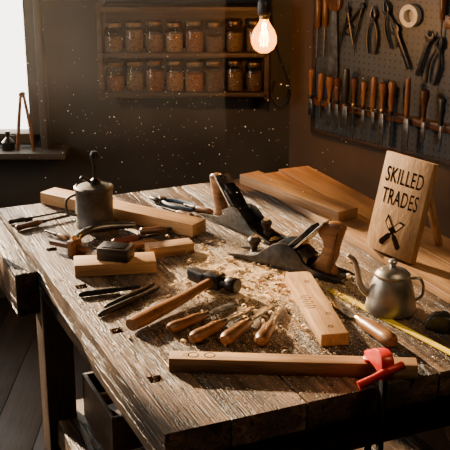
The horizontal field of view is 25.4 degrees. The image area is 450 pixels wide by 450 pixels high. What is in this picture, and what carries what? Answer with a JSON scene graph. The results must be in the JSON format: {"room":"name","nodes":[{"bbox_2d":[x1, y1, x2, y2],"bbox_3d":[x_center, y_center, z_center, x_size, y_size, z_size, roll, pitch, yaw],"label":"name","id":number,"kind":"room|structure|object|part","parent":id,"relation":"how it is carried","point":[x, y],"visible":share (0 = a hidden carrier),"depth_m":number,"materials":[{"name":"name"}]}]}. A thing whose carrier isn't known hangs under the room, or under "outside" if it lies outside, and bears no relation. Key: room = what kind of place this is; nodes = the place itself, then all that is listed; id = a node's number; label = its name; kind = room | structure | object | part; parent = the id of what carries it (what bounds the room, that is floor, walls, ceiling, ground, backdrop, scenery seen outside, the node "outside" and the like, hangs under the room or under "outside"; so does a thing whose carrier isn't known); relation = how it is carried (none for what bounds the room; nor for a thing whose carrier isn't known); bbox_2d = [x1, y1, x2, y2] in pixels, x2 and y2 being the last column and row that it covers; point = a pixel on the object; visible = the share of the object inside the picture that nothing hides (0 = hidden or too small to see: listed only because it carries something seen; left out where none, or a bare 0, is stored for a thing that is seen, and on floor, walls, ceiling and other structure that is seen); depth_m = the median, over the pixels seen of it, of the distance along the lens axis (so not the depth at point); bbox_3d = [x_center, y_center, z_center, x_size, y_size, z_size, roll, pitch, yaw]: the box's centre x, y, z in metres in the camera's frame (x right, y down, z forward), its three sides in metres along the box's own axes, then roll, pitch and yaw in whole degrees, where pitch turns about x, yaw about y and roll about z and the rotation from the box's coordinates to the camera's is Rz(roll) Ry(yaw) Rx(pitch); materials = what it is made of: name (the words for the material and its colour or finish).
{"room":"woodworking shop","nodes":[
{"label":"woodworking shop","id":0,"kind":"room"},
{"bbox_2d":[0,0,291,296],"bbox_3d":[-1.032,-0.910,4.318,2.935,2.600,0.120,0,19,0],"label":"wall","id":1,"kind":"structure","parent":0,"point":[70,26],"depth_m":4.42,"materials":[{"name":"paint"}]},
{"bbox_2d":[0,0,69,159],"bbox_3d":[-1.525,-1.034,4.162,1.670,1.565,0.205,0,19,0],"label":"window","id":2,"kind":"structure","parent":1,"relation":"in","point":[33,20],"depth_m":4.31,"materials":[{"name":"paint"}]},
{"bbox_2d":[2,131,16,150],"bbox_3d":[-0.938,-0.370,4.360,0.073,0.082,0.056,-11,22,-29],"label":"can","id":3,"kind":"object","parent":2,"relation":"on","point":[8,144],"visible":1,"depth_m":4.34,"materials":[{"name":"metal"}]},
{"bbox_2d":[16,91,34,149],"bbox_3d":[-0.868,-0.448,4.313,0.082,0.258,0.026,0,19,0],"label":"compass","id":4,"kind":"object","parent":2,"relation":"on","point":[22,93],"visible":0.99,"depth_m":4.31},
{"bbox_2d":[96,0,269,108],"bbox_3d":[-0.172,-0.710,4.243,0.715,0.469,0.150,0,19,0],"label":"shelf","id":5,"kind":"object","parent":1,"relation":"attached to","point":[105,12],"visible":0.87,"depth_m":4.25,"materials":[{"name":"brown wood"}]},
{"bbox_2d":[104,21,122,52],"bbox_3d":[-0.467,-0.788,4.191,0.078,0.121,0.078,0,19,0],"label":"storage jar","id":6,"kind":"object","parent":5,"relation":"in","point":[115,41],"visible":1,"depth_m":4.17,"materials":[{"name":"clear glass"}]},
{"bbox_2d":[106,61,124,90],"bbox_3d":[-0.467,-0.633,4.253,0.078,0.122,0.078,0,19,0],"label":"storage jar","id":7,"kind":"object","parent":5,"relation":"in","point":[115,82],"visible":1,"depth_m":4.23,"materials":[{"name":"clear glass"}]},
{"bbox_2d":[125,21,142,51],"bbox_3d":[-0.383,-0.792,4.200,0.077,0.122,0.077,0,19,0],"label":"storage jar","id":8,"kind":"object","parent":5,"relation":"in","point":[133,36],"visible":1,"depth_m":4.17,"materials":[{"name":"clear glass"}]},
{"bbox_2d":[126,60,144,90],"bbox_3d":[-0.383,-0.636,4.259,0.078,0.122,0.078,0,19,0],"label":"storage jar","id":9,"kind":"object","parent":5,"relation":"in","point":[137,82],"visible":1,"depth_m":4.24,"materials":[{"name":"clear glass"}]},
{"bbox_2d":[145,59,163,91],"bbox_3d":[-0.298,-0.635,4.244,0.078,0.130,0.078,0,19,0],"label":"storage jar","id":10,"kind":"object","parent":5,"relation":"in","point":[154,78],"visible":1,"depth_m":4.22,"materials":[{"name":"clear glass"}]},
{"bbox_2d":[145,20,163,51],"bbox_3d":[-0.298,-0.795,4.204,0.078,0.125,0.078,0,19,0],"label":"storage jar","id":11,"kind":"object","parent":5,"relation":"in","point":[154,41],"visible":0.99,"depth_m":4.18,"materials":[{"name":"clear glass"}]},
{"bbox_2d":[165,21,182,51],"bbox_3d":[-0.213,-0.791,4.199,0.076,0.121,0.076,0,19,0],"label":"storage jar","id":12,"kind":"object","parent":5,"relation":"in","point":[174,43],"visible":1,"depth_m":4.18,"materials":[{"name":"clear glass"}]},
{"bbox_2d":[166,60,183,90],"bbox_3d":[-0.213,-0.635,4.253,0.077,0.126,0.077,0,19,0],"label":"storage jar","id":13,"kind":"object","parent":5,"relation":"in","point":[174,79],"visible":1,"depth_m":4.23,"materials":[{"name":"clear glass"}]},
{"bbox_2d":[185,19,203,51],"bbox_3d":[-0.129,-0.794,4.198,0.077,0.128,0.077,0,19,0],"label":"storage jar","id":14,"kind":"object","parent":5,"relation":"in","point":[194,38],"visible":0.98,"depth_m":4.17,"materials":[{"name":"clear glass"}]},
{"bbox_2d":[185,60,203,91],"bbox_3d":[-0.129,-0.633,4.247,0.081,0.125,0.081,0,19,0],"label":"storage jar","id":15,"kind":"object","parent":5,"relation":"in","point":[194,80],"visible":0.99,"depth_m":4.22,"materials":[{"name":"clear glass"}]},
{"bbox_2d":[205,59,223,91],"bbox_3d":[-0.044,-0.633,4.244,0.081,0.127,0.081,0,19,0],"label":"storage jar","id":16,"kind":"object","parent":5,"relation":"in","point":[214,78],"visible":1,"depth_m":4.22,"materials":[{"name":"clear glass"}]},
{"bbox_2d":[205,21,223,51],"bbox_3d":[-0.044,-0.791,4.198,0.079,0.122,0.079,0,19,0],"label":"storage jar","id":17,"kind":"object","parent":5,"relation":"in","point":[214,42],"visible":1,"depth_m":4.18,"materials":[{"name":"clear glass"}]},
{"bbox_2d":[225,59,242,90],"bbox_3d":[0.040,-0.638,4.259,0.076,0.127,0.076,0,19,0],"label":"storage jar","id":18,"kind":"object","parent":5,"relation":"in","point":[231,76],"visible":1,"depth_m":4.24,"materials":[{"name":"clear glass"}]},
{"bbox_2d":[225,19,243,51],"bbox_3d":[0.040,-0.796,4.203,0.078,0.127,0.078,0,19,0],"label":"storage jar","id":19,"kind":"object","parent":5,"relation":"in","point":[234,38],"visible":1,"depth_m":4.18,"materials":[{"name":"clear glass"}]},
{"bbox_2d":[245,61,262,90],"bbox_3d":[0.124,-0.634,4.256,0.076,0.121,0.076,0,19,0],"label":"storage jar","id":20,"kind":"object","parent":5,"relation":"in","point":[254,79],"visible":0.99,"depth_m":4.23,"materials":[{"name":"clear glass"}]},
{"bbox_2d":[245,19,263,51],"bbox_3d":[0.124,-0.796,4.204,0.076,0.127,0.076,0,19,0],"label":"storage jar","id":21,"kind":"object","parent":5,"relation":"in","point":[253,36],"visible":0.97,"depth_m":4.18,"materials":[{"name":"clear glass"}]},
{"bbox_2d":[270,0,289,106],"bbox_3d":[0.233,-0.754,4.268,0.095,0.504,0.020,8,21,22],"label":"power cord","id":22,"kind":"object","parent":1,"relation":"attached to","point":[275,102],"visible":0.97,"depth_m":4.29,"materials":[{"name":"black plastic"}]},
{"bbox_2d":[7,25,374,199],"bbox_3d":[-0.185,-0.460,3.119,1.915,0.627,0.997,0,19,0],"label":"dust motes","id":23,"kind":"object","parent":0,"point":[187,25],"visible":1,"depth_m":3.09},
{"bbox_2d":[0,297,449,449],"bbox_3d":[0.140,1.041,2.683,5.438,0.030,6.600,0,19,0],"label":"floor","id":24,"kind":"structure","parent":0,"point":[21,414],"depth_m":3.85,"materials":[{"name":"brown wood"}]},
{"bbox_2d":[0,179,449,449],"bbox_3d":[0.087,0.500,2.873,1.098,0.870,1.500,-8,21,-22],"label":"workbench","id":25,"kind":"object","parent":24,"relation":"on","point":[343,417],"depth_m":2.27,"materials":[{"name":"brown wood"}]},
{"bbox_2d":[0,219,40,315],"bbox_3d":[-0.689,0.098,2.981,0.126,0.300,0.620,-8,21,-22],"label":"bench vise","id":26,"kind":"object","parent":25,"relation":"attached to","point":[19,279],"visible":1,"depth_m":2.75,"materials":[{"name":"brown wood"}]},
{"bbox_2d":[8,211,64,223],"bbox_3d":[-0.578,-0.025,3.070,0.187,0.016,0.016,-12,23,-32],"label":"awl","id":27,"kind":"object","parent":25,"relation":"on","point":[21,219],"visible":1,"depth_m":3.04,"materials":[{"name":"metal"}]},
{"bbox_2d":[15,214,69,230],"bbox_3d":[-0.545,-0.012,3.025,0.198,0.020,0.020,-16,24,-38],"label":"screwdriver","id":28,"kind":"object","parent":25,"relation":"on","point":[18,227],"visible":0.89,"depth_m":2.99,"materials":[{"name":"brown wood"}]},
{"bbox_2d":[45,230,69,240],"bbox_3d":[-0.490,0.028,2.912,0.106,0.018,0.018,16,24,38],"label":"screwdriver","id":29,"kind":"object","parent":25,"relation":"on","point":[59,235],"visible":0.99,"depth_m":2.89,"materials":[{"name":"brown wood"}]},
{"bbox_2d":[49,235,88,256],"bbox_3d":[-0.435,0.052,2.782,0.130,0.057,0.042,11,22,28],"label":"gauge","id":30,"kind":"object","parent":25,"relation":"on","point":[74,246],"visible":1,"depth_m":2.76,"materials":[{"name":"brown wood"}]},
{"bbox_2d":[65,151,113,229],"bbox_3d":[-0.396,-0.108,2.978,0.128,0.232,0.118,7,20,19],"label":"can","id":31,"kind":"object","parent":25,"relation":"on","point":[93,197],"visible":0.89,"depth_m":2.95,"materials":[{"name":"metal"}]},
{"bbox_2d":[74,222,134,253],"bbox_3d":[-0.368,0.027,2.890,0.107,0.032,0.254,11,22,29],"label":"drawknife","id":32,"kind":"object","parent":25,"relation":"on","point":[107,225],"visible":0.76,"depth_m":2.93,"materials":[{"name":"metal"}]},
{"bbox_2d":[78,286,140,296],"bbox_3d":[-0.290,0.165,2.516,0.159,0.015,0.015,-6,20,-18],"label":"chisel","id":33,"kind":"object","parent":25,"relation":"on","point":[106,290],"visible":1,"depth_m":2.51,"materials":[{"name":"metal"}]},
{"bbox_2d":[82,371,143,449],"bbox_3d":[-0.279,0.557,3.011,0.220,0.150,0.300,-8,21,-22],"label":"wooden crate","id":34,"kind":"object","parent":25,"relation":"on","point":[103,416],"visible":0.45,"depth_m":2.93,"materials":[{"name":"brown wood"}]},
{"bbox_2d":[74,252,156,276],"bbox_3d":[-0.293,0.105,2.665,0.215,0.033,0.075,-3,19,-9],"label":"wood offcut","id":35,"kind":"object","parent":25,"relation":"on","point":[142,262],"depth_m":2.63,"materials":[{"name":"beige wood"}]},
{"bbox_2d":[96,241,134,262],"bbox_3d":[-0.290,0.070,2.653,0.088,0.038,0.060,5,19,13],"label":"stone","id":36,"kind":"object","parent":35,"relation":"on","point":[121,252],"visible":1,"depth_m":2.63,"materials":[{"name":"black stone"}]},
{"bbox_2d":[40,187,205,236],"bbox_3d":[-0.325,-0.044,3.090,0.596,0.038,0.070,12,22,31],"label":"beam","id":37,"kind":"structure","parent":25,"relation":"on","point":[187,225],"depth_m":3.01,"materials":[{"name":"brown wood"}]},
{"bbox_2d":[97,287,158,316],"bbox_3d":[-0.234,0.187,2.453,0.015,0.015,0.215,14,23,36],"label":"chisel","id":38,"kind":"object","parent":25,"relation":"on","point":[130,300],"visible":1,"depth_m":2.43,"materials":[{"name":"metal"}]},
{"bbox_2d":[104,283,154,308],"bbox_3d":[-0.235,0.175,2.487,0.015,0.015,0.188,13,23,34],"label":"chisel","id":39,"kind":"object","parent":25,"relation":"on","point":[136,292],"visible":0.9,"depth_m":2.47,"materials":[{"name":"metal"}]},
{"bbox_2d":[111,233,159,242],"bbox_3d":[-0.255,0.039,2.870,0.150,0.024,0.024,-11,22,-28],"label":"screwdriver","id":40,"kind":"object","parent":25,"relation":"on","point":[127,239],"visible":0.8,"depth_m":2.85,"materials":[{"name":"wood"}]},
{"bbox_2d":[139,226,171,235],"bbox_3d":[-0.185,0.014,2.944,0.136,0.024,0.024,-6,20,-16],"label":"screwdriver","id":41,"kind":"object","parent":25,"relation":"on","point":[158,229],"visible":0.88,"depth_m":2.93,"materials":[{"name":"brown wood"}]},
{"bbox_2d":[130,238,182,248],"bbox_3d":[-0.193,0.050,2.840,0.166,0.024,0.024,-7,20,-20],"label":"screwdriver","id":42,"kind":"object","parent":25,"relation":"on","point":[138,244],"visible":0.38,"depth_m":2.82,"materials":[{"name":"brown wood"}]},
{"bbox_2d":[145,238,193,257],"bbox_3d":[-0.155,0.064,2.787,0.130,0.030,0.050,-7,20,-19],"label":"wood offcut","id":43,"kind":"object","parent":25,"relation":"on","point":[177,246],"depth_m":2.77,"materials":[{"name":"brown wood"}]},
{"bbox_2d":[149,196,198,211],"bbox_3d":[-0.167,-0.070,3.192,0.197,0.020,0.069,15,24,37],"label":"pliers","id":44,"kind":"object","parent":25,"relation":"on","point":[162,199],"visible":1,"depth_m":3.19,"materials":[{"name":"metal"}]},
{"bbox_2d":[161,206,193,215],"bbox_3d":[-0.150,-0.040,3.105,0.141,0.022,0.022,18,26,42],"label":"screwdriver","id":45,"kind":"object","parent":25,"relation":"on","point":[165,208],"visible":0.65,"depth_m":3.09,"materials":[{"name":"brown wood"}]},
{"bbox_2d":[126,267,241,330],"bbox_3d":[-0.120,0.179,2.426,0.159,0.043,0.341,13,23,34],"label":"hammer","id":46,"kind":"object","parent":25,"relation":"on","point":[205,279],"visible":1,"depth_m":2.46,"materials":[{"name":"brown wood"}]},
{"bbox_2d":[184,203,212,213],"bbox_3d":[-0.085,-0.052,3.143,0.120,0.020,0.020,16,25,39],"label":"screwdriver","id":47,"kind":"object","parent":25,"relation":"on","point":[202,209],"visible":0.95,"depth_m":3.13,"materials":[{"name":"brown wood"}]},
{"bbox_2d":[166,302,235,332],"bbox_3d":[-0.050,0.212,2.365,0.030,0.029,0.238,17,25,40],"label":"carving knife","id":48,"kind":"object","parent":25,"relation":"on","point":[177,325],"visible":1,"depth_m":2.33,"materials":[{"name":"brown wood"}]},
{"bbox_2d":[189,306,251,342],"bbox_3d":[-0.002,0.224,2.327,0.033,0.032,0.249,13,23,33],"label":"carving knife","id":49,"kind":"object","parent":25,"relation":"on","point":[199,334],"visible":1,"depth_m":2.28,"materials":[{"name":"brown wood"}]},
{"bbox_2d":[200,173,286,244],"bbox_3d":[0.053,-0.058,2.967,0.071,0.144,0.350,-14,23,-35],"label":"plane","id":50,"kind":"object","parent":25,"relation":"on","point":[241,217],"visible":1,"depth_m":2.98,"materials":[{"name":"metal"}]},
{"bbox_2d":[49,215,446,406],"bbox_3d":[0.019,0.134,2.616,0.807,0.013,1.269,-6,20,-17],"label":"wood shavings","id":51,"kind":"object","parent":25,"relation":"on","point":[279,282],"visible":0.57,"depth_m":2.55},
{"bbox_2d":[220,304,277,344],"bbox_3d":[0.058,0.225,2.333,0.035,0.032,0.264,10,18,26],"label":"chisel","id":52,"kind":"object","parent":25,"relation":"on","point":[229,336],"depth_m":2.27,"materials":[{"name":"brown wood"}]},
{"bbox_2d":[254,303,285,345],"bbox_3d":[0.113,0.222,2.328,0.035,0.034,0.249,6,20,16],"label":"chisel","id":53,"kind":"object","parent":25,"relation":"on","point":[263,336],"visible":1,"depth_m":2.27,"materials":[{"name":"brown wood"}]},
{"bbox_2d":[226,218,354,283],"bbox_3d":[0.175,0.039,2.667,0.375,0.156,0.076,13,23,34],"label":"plane","id":54,"kind":"object","parent":25,"relation":"on","point":[292,253],"visible":0.99,"depth_m":2.62,"materials":[{"name":"metal"}]},
{"bbox_2d":[168,351,417,378],"bbox_3d":[0.142,0.295,2.111,0.521,0.032,0.038,1,19,3],"label":"wood strip","id":55,"kind":"object","parent":25,"relation":"on","point":[179,361],"depth_m":2.10,"materials":[{"name":"brown wood"}]},
{"bbox_2d":[285,271,348,345],"bbox_3d":[0.214,0.195,2.406,0.067,0.030,0.380,-3,19,-8],"label":"wood block","id":56,"kind":"object","parent":25,"relation":"on","point":[327,327],"visible":1,"depth_m":2.35,"materials":[{"name":"brown wood"}]},
{"bbox_2d":[266,171,449,303],"bbox_3d":[0.400,0.024,2.914,0.122,0.024,1.300,-8,21,-22],"label":"board","id":57,"kind":"object","parent":25,"relation":"on","point":[435,273],"visible":0.44,"depth_m":2.70,"materials":[{"name":"brown wood"}]},
{"bbox_2d":[240,171,357,221],"bbox_3d":[0.224,-0.096,3.168,0.078,0.032,0.496,-13,23,-33],"label":"board","id":58,"kind":"object","parent":57,"relation":"on","point":[315,202],"visible":0.91,"depth_m":3.12,"materials":[{"name":"brown wood"}]},
{"bbox_2d":[326,296,397,346],"bbox_3d":[0.311,0.215,2.346,0.038,0.038,0.315,-8,20,-22],"label":"chisel","id":59,"kind":"object","parent":25,"relation":"on","point":[386,337],"visible":0.98,"depth_m":2.28,"materials":[{"name":"brown wood"}]},
{"bbox_2d":[279,166,449,264],"bbox_3d":[0.516,0.010,2.952,0.118,0.026,1.360,-8,21,-22],"label":"board","id":60,"kind":"object","parent":25,"relation":"on","point":[325,185],"visible":0.61,"depth_m":3.22,"materials":[{"name":"brown wood"}]},
{"bbox_2d":[365,151,442,263],"bbox_3d":[0.507,-0.058,2.697,0.175,0.264,0.172,-13,23,-34],"label":"sign","id":61,"kind":"object","parent":60,"relation":"on","point":[404,200],"visible":1,"depth_m":2.66,"materials":[{"name":"brown wood"}]},
{"bbox_2d":[356,348,405,449],"bbox_3d":[0.321,0.441,2.080,0.094,0.408,0.161,5,19,13],"label":"clamp","id":62,"kind":"object","parent":25,"relation":"on","point":[382,359],"visible":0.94,"depth_m":2.01,"materials":[{"name":"red paint"}]},
{"bbox_2d":[346,253,424,319],"bbox_3d":[0.387,0.138,2.402,0.136,0.140,0.148,-14,23,-35],"label":"kettle","id":63,"kind":"object","parent":25,"relation":"on","point":[390,294],"visible":1,"depth_m":2.37,"materials":[{"name":"silver metal"}]},
{"bbox_3d":[0.382,0.221,2.360,0.022,0.010,0.440,-12,22,-30],"label":"measuring tape blade","id":64,"kind":"part","parent":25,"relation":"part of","materials":[{"name":"yellow metal"}]},
{"bbox_2d":[424,311,449,333],"bbox_3d":[0.507,0.225,2.299,0.093,0.044,0.037,9,21,24],"label":"tape measure","id":65,"kind":"object","parent":25,"relation":"on","point":[438,322],"visible":1,"depth_m":2.29,"materials":[{"name":"black plastic"}]},
{"bbox_2d":[289,0,449,238],"bbox_3d":[1.523,-0.475,3.051,0.120,2.600,3.600,-16,25,-39],"label":"wall","id":66,"kind":"structure","parent":0,"point":[360,170],"depth_m":4.24,"materials":[{"name":"paint"}]},
{"bbox_2d":[310,0,449,165],"bbox_3d":[0.882,-0.625,3.623,0.018,0.868,1.525,-16,25,-39],"label":"pegboard","id":67,"kind":"object","parent":66,"relation":"attached to","point":[388,65],"visible":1,"depth_m":3.91,"materials":[{"name":"brown wood"}]},
{"bbox_2d":[315,0,321,57],"bbox_3d":[0.381,-0.814,4.116,0.029,0.250,0.030,-16,25,-40],"label":"screwdriver","id":68,"kind":"object","parent":67,"relation":"hanging from","point":[318,3],"visible":1,"depth_m":4.09,"materials":[{"name":"wood"}]},
{"bbox_2d":[322,0,328,55],"bbox_3d":[0.408,-0.814,4.084,0.029,0.250,0.030,-16,25,-39],"label":"screwdriver","id":69,"kind":"object","parent":67,"relation":"hanging from","point":[325,8],"visible":1,"depth_m":4.07,"materials":[{"name":"wood"}]},
{"bbox_2d":[327,0,341,77],"bbox_3d":[0.442,-0.792,4.054,0.021,0.388,0.071,-16,25,-39],"label":"saw","id":70,"kind":"object","parent":67,"relation":"hanging from","point":[334,6],"visible":0.98,"depth_m":4.07,"materials":[{"name":"metal"}]},
{"bbox_2d":[337,2,354,53],"bbox_3d":[0.490,-0.790,4.000,0.018,0.200,0.094,-16,25,-39],"label":"divider","id":71,"kind":"object","parent":67,"relation":"hanging from","point":[347,9],"visible":1,"depth_m":3.99,"materials":[{"name":"metal"}]},
{"bbox_2d":[338,0,365,48],"bbox_3d":[0.506,-0.802,3.978,0.018,0.199,0.140,-16,25,-39],"label":"divider","id":72,"kind":"object","parent":67,"relation":"hanging from","point":[362,6],"visible":1,"depth_m":3.95,"materials":[{"name":"metal"}]},
{"bbox_2d":[365,6,378,54],"bbox_3d":[0.577,-0.761,3.907,0.022,0.187,0.063,-16,25,-39],"label":"pliers","id":73,"kind":"object","parent":67,"relation":"hanging from","point":[372,16],"visible":1,"depth_m":3.90,"materials":[{"name":"metal"}]},
{"bbox_2d":[307,96,449,133],"bbox_3d":[0.730,-0.392,3.839,0.044,0.041,1.100,-16,25,-39],"label":"rack","id":74,"kind":"object","parent":67,"relation":"attached to","point":[413,121],"visible":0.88,"depth_m":3.91,"materials":[{"name":"brown wood"}]},
{"bbox_2d":[308,68,314,115],"bbox_3d":[0.357,-0.552,4.161,0.029,0.203,0.029,-16,25,-39],"label":"chisel","id":75,"kind":"object","parent":74,"relation":"hanging from","point":[311,72],"visible":0.99,"depth_m":4.15,"materials":[{"name":"wood"}]},
{"bbox_2d":[318,73,323,118],"bbox_3d":[0.394,-0.532,4.125,0.027,0.193,0.027,-16,25,-39],"label":"screwdriver","id":76,"kind":"object","parent":74,"relation":"hanging from","point":[320,75],"visible":1,"depth_m":4.11,"materials":[{"name":"brown wood"}]},
{"bbox_2d":[325,75,333,125],"bbox_3d":[0.427,-0.508,4.094,0.037,0.212,0.037,-16,25,-39],"label":"chisel","id":77,"kind":"object","parent":74,"relation":"hanging from","point":[329,79],"visible":0.98,"depth_m":4.08,"materials":[{"name":"brown wood"}]},
{"bbox_2d":[333,77,341,129],"bbox_3d":[0.454,-0.493,4.068,0.035,0.220,0.035,-16,25,-39],"label":"chisel","id":78,"kind":"object","parent":74,"relation":"hanging from","point":[337,81],"visible":1,"depth_m":4.05,"materials":[{"name":"wood"}]},
{"bbox_2d":[341,68,349,126],"bbox_3d":[0.484,-0.509,4.027,0.031,0.243,0.031,-16,25,-39],"label":"chisel","id":79,"kind":"object","parent":74,"relation":"hanging from","point":[346,72],"visible":1,"depth_m":4.01,"materials":[{"name":"black plastic"}]},
{"bbox_2d":[350,76,358,140],"bbox_3d":[0.515,-0.466,4.006,0.033,0.262,0.033,-16,25,-39],"label":"screwdriver","id":80,"kind":"object","parent":74,"relation":"hanging from","point":[354,83],"visible":0.98,"depth_m":3.98,"materials":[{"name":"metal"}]},
{"bbox_2d":[360,81,367,130],"bbox_3d":[0.548,-0.471,3.965,0.027,0.205,0.027,-16,25,-39],"label":"chisel","id":81,"kind":"object","parent":74,"relation":"hanging from","point":[364,84],"visible":1,"depth_m":3.95,"materials":[{"name":"wood"}]},
{"bbox_2d":[370,77,377,128],"bbox_3d":[0.582,-0.477,3.924,0.027,0.213,0.027,-16,25,-39],"label":"chisel","id":82,"kind":"object","parent":74,"relation":"hanging from","point":[374,81],"visible":0.99,"depth_m":3.91,"materials":[{"name":"brown wood"}]},
{"bbox_2d":[377,81,386,146],"bbox_3d":[0.612,-0.431,3.905,0.033,0.262,0.033,-16,25,-39],"label":"chisel","id":83,"kind":"object","parent":74,"relation":"hanging from","point":[383,85],"visible":1,"depth_m":3.89,"materials":[{"name":"brown wood"}]},
{"bbox_2d":[388,81,396,144],"bbox_3d":[0.642,-0.433,3.869,0.033,0.252,0.033,-16,25,-39],"label":"screwdriver","id":84,"kind":"object","parent":74,"relation":"hanging from","point":[392,85],"visible":1,"depth_m":3.84,"materials":[{"name":"wood"}]},
{"bbox_2d":[401,78,410,150],"bbox_3d":[0.692,-0.418,3.815,0.022,0.286,0.022,0,19,0],"label":"chisel","id":85,"kind":"object","parent":74,"relation":"hanging from","point":[405,131],"visible":1,"depth_m":3.81,"materials":[{"name":"brown wood"}]},
{"bbox_2d":[420,88,429,141],"bbox_3d":[0.746,-0.410,3.755,0.038,0.208,0.038,-16,25,-39],"label":"chisel","id":86,"kind":"object","parent":74,"relation":"hanging from","point":[425,93],"visible":1,"depth_m":3.74,"materials":[{"name":"brown wood"}]},
{"bbox_2d":[437,97,446,147],"bbox_3d":[0.800,-0.379,3.703,0.033,0.197,0.033,-16,25,-39],"label":"chisel","id":87,"kind":"object","parent":74,"relation":"hanging from","point":[442,101],"visible":1,"depth_m":3.69,"materials":[{"name":"black plastic"}]},
{"bbox_2d":[382,0,398,48],"bbox_3d":[0.635,-0.768,3.837,0.022,0.186,0.085,-16,25,-39],"label":"pliers","id":88,"kind":"object","parent":67,"relation":"hanging from","point":[386,12],"visible":1,"depth_m":3.83,"materials":[{"name":"metal"}]},
{"bbox_2d":[390,24,409,69],"bbox_3d":[0.673,-0.683,3.826,0.016,0.168,0.105,-16,25,-39],"label":"wrench","id":89,"kind":"object","parent":67,"relation":"hanging from","point":[397,29],"visible":1,"depth_m":3.81,"materials":[{"name":"metal"}]},
{"bbox_2d":[399,4,420,26],"bbox_3d":[0.696,-0.786,3.757,0.024,0.084,0.084,-16,25,-39],"label":"tape roll","id":90,"kind":"object","parent":67,"relation":"hanging from","point":[410,14],"visible":1,"depth_m":3.75,"materials":[{"name":"paper"}]},
{"bbox_2d":[415,30,434,76],"bbox_3d":[0.752,-0.642,3.748,0.016,0.179,0.076,-16,25,-39],"label":"wrench","id":91,"kind":"object","parent":67,"relation":"hanging from","point":[428,39],"visible":1,"depth_m":3.74,"materials":[{"name":"metal"}]},
{"bbox_2d":[425,36,443,85],"bbox_3d":[0.779,-0.612,3.721,0.071,0.188,0.021,18,26,42],"label":"pliers","id":92,"kind":"object","parent":67,"relation":"hanging from","point":[438,48],"visible":1,"depth_m":3.71,"materials":[{"name":"metal"}]},
{"bbox_2d":[439,0,446,53],"bbox_3d":[0.794,-0.751,3.655,0.029,0.250,0.030,-16,25,-39],"label":"screwdriver","id":93,"kind":"object","parent":67,"relation":"hanging from","point":[443,3],"visible":0.99,"depth_m":3.64,"materials":[{"name":"wood"}]},
{"bbox_2d":[444,15,449,28],"bbox_3d":[0.841,-0.652,3.634,0.045,0.215,0.090,-16,25,-39],"label":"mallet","id":94,"kind":"object","parent":67,"relation":"hanging from","point":[447,17],"visible":1,"depth_m":3.61,"materials":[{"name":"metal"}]},
{"bbox_3d":[0.300,-1.373,1.538,6.000,0.080,6.400,0,19,0],"label":"ceiling","id":95,"kind":"structure","parent":0,"visible":0},
{"bbox_2d":[251,0,276,52],"bbox_3d":[0.139,-1.250,3.377,0.092,1.337,0.092,0,19,0],"label":"hanging light bulb","id":96,"kind":"object","parent":95,"relation":"hanging from","point":[264,6],"visible":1,"depth_m":3.53,"materials":[{"name":"clear glass"}]}
]}

